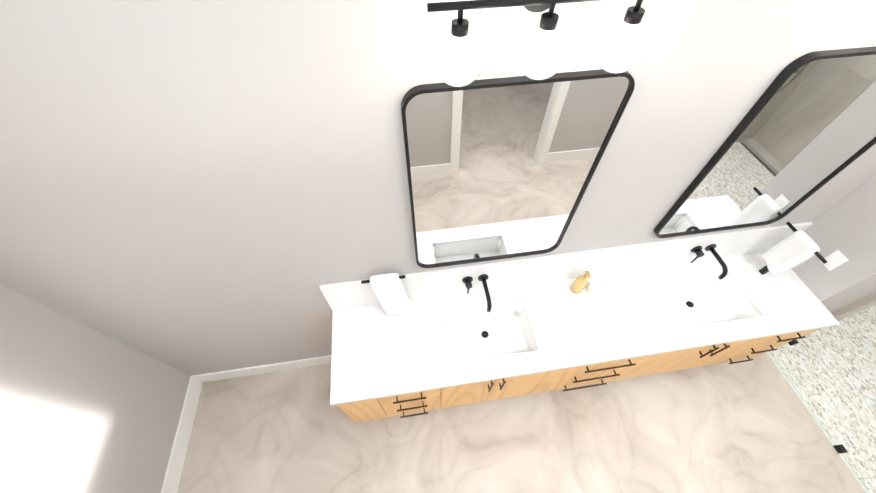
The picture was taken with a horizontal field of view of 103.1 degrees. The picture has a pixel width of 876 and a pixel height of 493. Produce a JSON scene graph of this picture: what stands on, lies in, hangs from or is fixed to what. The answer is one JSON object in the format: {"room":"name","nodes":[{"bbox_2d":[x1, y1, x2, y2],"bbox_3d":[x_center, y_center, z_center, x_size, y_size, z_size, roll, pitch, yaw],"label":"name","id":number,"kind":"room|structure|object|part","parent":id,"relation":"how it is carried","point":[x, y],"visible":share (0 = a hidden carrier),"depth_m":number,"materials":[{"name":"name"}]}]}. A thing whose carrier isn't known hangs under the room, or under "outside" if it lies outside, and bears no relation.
{"room":"bathroom","nodes":[
{"label":"bathroom","id":0,"kind":"room"},
{"bbox_2d":[0,284,189,492],"bbox_3d":[-1.612,2.187,0.125,0.120,3.100,4.960,-7,55,-5],"label":"wall","id":1,"kind":"structure","parent":0,"point":[85,408],"depth_m":1.79,"materials":[{"name":"beige paint"}]},
{"bbox_2d":[161,378,202,492],"bbox_3d":[-1.749,1.912,2.136,0.014,0.150,2.100,-7,55,-5],"label":"baseboard","id":2,"kind":"structure","parent":1,"relation":"attached to","point":[178,453],"depth_m":2.50,"materials":[{"name":"white wood"}]},
{"bbox_2d":[190,355,331,382],"bbox_3d":[0.211,0.787,2.933,4.300,0.150,0.014,-7,55,-5],"label":"baseboard","id":3,"kind":"structure","parent":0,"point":[268,368],"depth_m":2.78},
{"bbox_2d":[0,0,875,375],"bbox_3d":[0.384,-0.148,1.789,4.920,3.100,0.120,-7,55,-5],"label":"wall","id":4,"kind":"structure","parent":0,"point":[198,186],"depth_m":1.20,"materials":[{"name":"beige paint"}]},
{"bbox_2d":[401,69,634,267],"bbox_3d":[0.271,-0.231,1.512,0.785,1.023,0.030,-7,55,-5],"label":"mirror","id":5,"kind":"object","parent":4,"relation":"attached to","point":[501,168],"visible":0.96,"depth_m":1.34,"materials":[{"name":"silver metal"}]},
{"bbox_2d":[427,0,649,86],"bbox_3d":[0.279,-0.576,0.910,0.620,0.253,0.172,-7,55,-5],"label":"sconce","id":6,"kind":"object","parent":4,"relation":"attached to","point":[622,45],"visible":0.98,"depth_m":0.90,"materials":[{"name":"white glass"}]},
{"bbox_2d":[331,326,830,422],"bbox_3d":[0.883,0.644,2.418,3.018,0.670,0.576,-7,55,-5],"label":"bathroom vanity","id":7,"kind":"object","parent":4,"relation":"attached to","point":[599,372],"depth_m":2.26,"materials":[{"name":"brown wood"}]},
{"bbox_2d":[330,254,839,405],"bbox_3d":[0.881,0.434,2.138,3.018,0.030,0.559,-7,55,-5],"label":"countertop","id":8,"kind":"structure","parent":7,"relation":"on","point":[632,315],"depth_m":2.08,"materials":[{"name":"white stone"}]},
{"bbox_2d":[361,273,411,331],"bbox_3d":[-0.275,0.312,1.954,0.240,0.417,0.156,-7,55,-5],"label":"towel stand","id":9,"kind":"object","parent":8,"relation":"on","point":[394,311],"visible":1,"depth_m":1.94,"materials":[{"name":"black metal"},{"name":"white towel fabric"}]},
{"bbox_3d":[-0.286,0.279,1.979,0.230,0.383,0.020,-7,55,-5],"label":"post","id":10,"kind":"part","parent":9,"relation":"part of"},
{"bbox_2d":[369,273,411,315],"bbox_3d":[-0.254,0.270,1.935,0.215,0.339,0.122,-7,55,-5],"label":"towel","id":11,"kind":"object","parent":9,"relation":"hanging from","point":[389,289],"depth_m":1.88,"materials":[{"name":"white fabric"}]},
{"bbox_2d":[444,302,535,361],"bbox_3d":[0.310,0.565,2.158,0.540,0.174,0.350,-7,55,-5],"label":"sink","id":12,"kind":"object","parent":8,"relation":"in","point":[495,330],"depth_m":2.23,"materials":[{"name":"white ceramic"}]},
{"bbox_2d":[571,271,590,293],"bbox_3d":[0.885,0.214,2.144,0.072,0.214,0.074,-7,55,-5],"label":"soap bottle","id":13,"kind":"object","parent":8,"relation":"on","point":[578,285],"visible":1,"depth_m":2.13,"materials":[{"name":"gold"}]},
{"bbox_2d":[585,277,602,295],"bbox_3d":[0.982,0.253,2.189,0.080,0.095,0.080,-7,55,-5],"label":"candle jar","id":14,"kind":"object","parent":8,"relation":"on","point":[594,286],"visible":1,"depth_m":2.17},
{"bbox_2d":[664,274,759,325],"bbox_3d":[1.719,0.390,2.277,0.540,0.174,0.350,-7,55,-5],"label":"sink","id":15,"kind":"object","parent":8,"relation":"in","point":[700,301],"depth_m":2.34,"materials":[{"name":"white ceramic"}]},
{"bbox_2d":[732,222,826,287],"bbox_3d":[2.067,0.076,2.135,0.182,0.382,0.290,-7,55,-5],"label":"towel stand","id":16,"kind":"object","parent":8,"relation":"on","point":[795,248],"visible":1,"depth_m":2.12,"materials":[{"name":"black metal"},{"name":"white towel fabric"}]},
{"bbox_2d":[761,230,819,274],"bbox_3d":[2.119,0.043,2.104,0.080,0.295,0.160,-7,55,-5],"label":"towel","id":17,"kind":"object","parent":16,"relation":"hanging from","point":[797,247],"depth_m":2.07,"materials":[{"name":"white fabric"}]},
{"bbox_3d":[2.121,0.070,2.141,0.020,0.348,0.290,-7,55,-5],"label":"post","id":18,"kind":"part","parent":16,"relation":"part of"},
{"bbox_2d":[654,46,875,237],"bbox_3d":[1.613,-0.397,1.625,0.790,1.023,0.030,-7,55,-5],"label":"mirror","id":19,"kind":"object","parent":4,"relation":"attached to","point":[804,130],"visible":1,"depth_m":1.54,"materials":[{"name":"silver metal"}]},
{"bbox_2d":[869,19,875,46],"bbox_3d":[1.621,-0.742,1.024,0.620,0.253,0.172,-7,55,-5],"label":"sconce","id":20,"kind":"object","parent":4,"relation":"attached to","point":[872,34],"visible":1,"depth_m":1.10,"materials":[{"name":"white glass"}]},
{"bbox_2d":[177,305,875,492],"bbox_3d":[1.608,2.671,1.733,6.640,0.100,5.080,-7,55,-5],"label":"floor","id":21,"kind":"structure","parent":0,"point":[752,426],"depth_m":2.58,"materials":[{"name":"tile"}]},
{"bbox_2d":[767,352,868,492],"bbox_3d":[2.910,1.557,2.462,0.024,0.003,1.705,-7,55,-5],"label":"threshold strip","id":22,"kind":"object","parent":21,"relation":"on","point":[822,429],"visible":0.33,"depth_m":2.62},
{"bbox_2d":[768,301,875,492],"bbox_3d":[2.906,0.846,1.470,0.100,2.436,1.700,-7,55,-5],"label":"glass","id":23,"kind":"object","parent":22,"relation":"on","point":[840,448],"visible":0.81,"depth_m":2.49,"materials":[{"name":"clear glass"}]},
{"bbox_2d":[320,222,812,309],"bbox_3d":[0.840,0.123,2.163,3.018,0.292,0.019,-7,55,-5],"label":"backsplash","id":24,"kind":"structure","parent":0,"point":[614,260],"depth_m":2.13,"materials":[{"name":"white stone"}]},
{"bbox_2d":[462,274,491,312],"bbox_3d":[0.237,0.286,2.046,0.157,0.126,0.198,-7,55,-5],"label":"faucet","id":25,"kind":"object","parent":24,"relation":"attached to","point":[469,281],"depth_m":2.05,"materials":[{"name":"black metal"}]},
{"bbox_2d":[690,243,727,279],"bbox_3d":[1.691,0.106,2.169,0.157,0.126,0.198,-7,55,-5],"label":"faucet","id":26,"kind":"object","parent":24,"relation":"attached to","point":[698,250],"depth_m":2.17,"materials":[{"name":"black metal"}]},
{"bbox_2d":[776,292,875,347],"bbox_3d":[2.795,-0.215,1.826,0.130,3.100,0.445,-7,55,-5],"label":"baseboard","id":27,"kind":"object","parent":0,"point":[852,307],"depth_m":2.33,"materials":[{"name":"wood"}]},
{"bbox_2d":[792,174,875,312],"bbox_3d":[2.545,-0.198,1.815,0.370,3.100,0.410,-7,55,-5],"label":"wall","id":28,"kind":"structure","parent":0,"point":[845,226],"depth_m":2.04,"materials":[{"name":"beige paint"}]},
{"bbox_2d":[820,250,847,270],"bbox_3d":[2.366,0.084,2.081,0.008,0.120,0.075,-7,55,-5],"label":"light switch","id":29,"kind":"object","parent":28,"relation":"attached to","point":[837,258],"visible":0.96,"depth_m":2.07,"materials":[{"name":"white plastic"}]}
]}

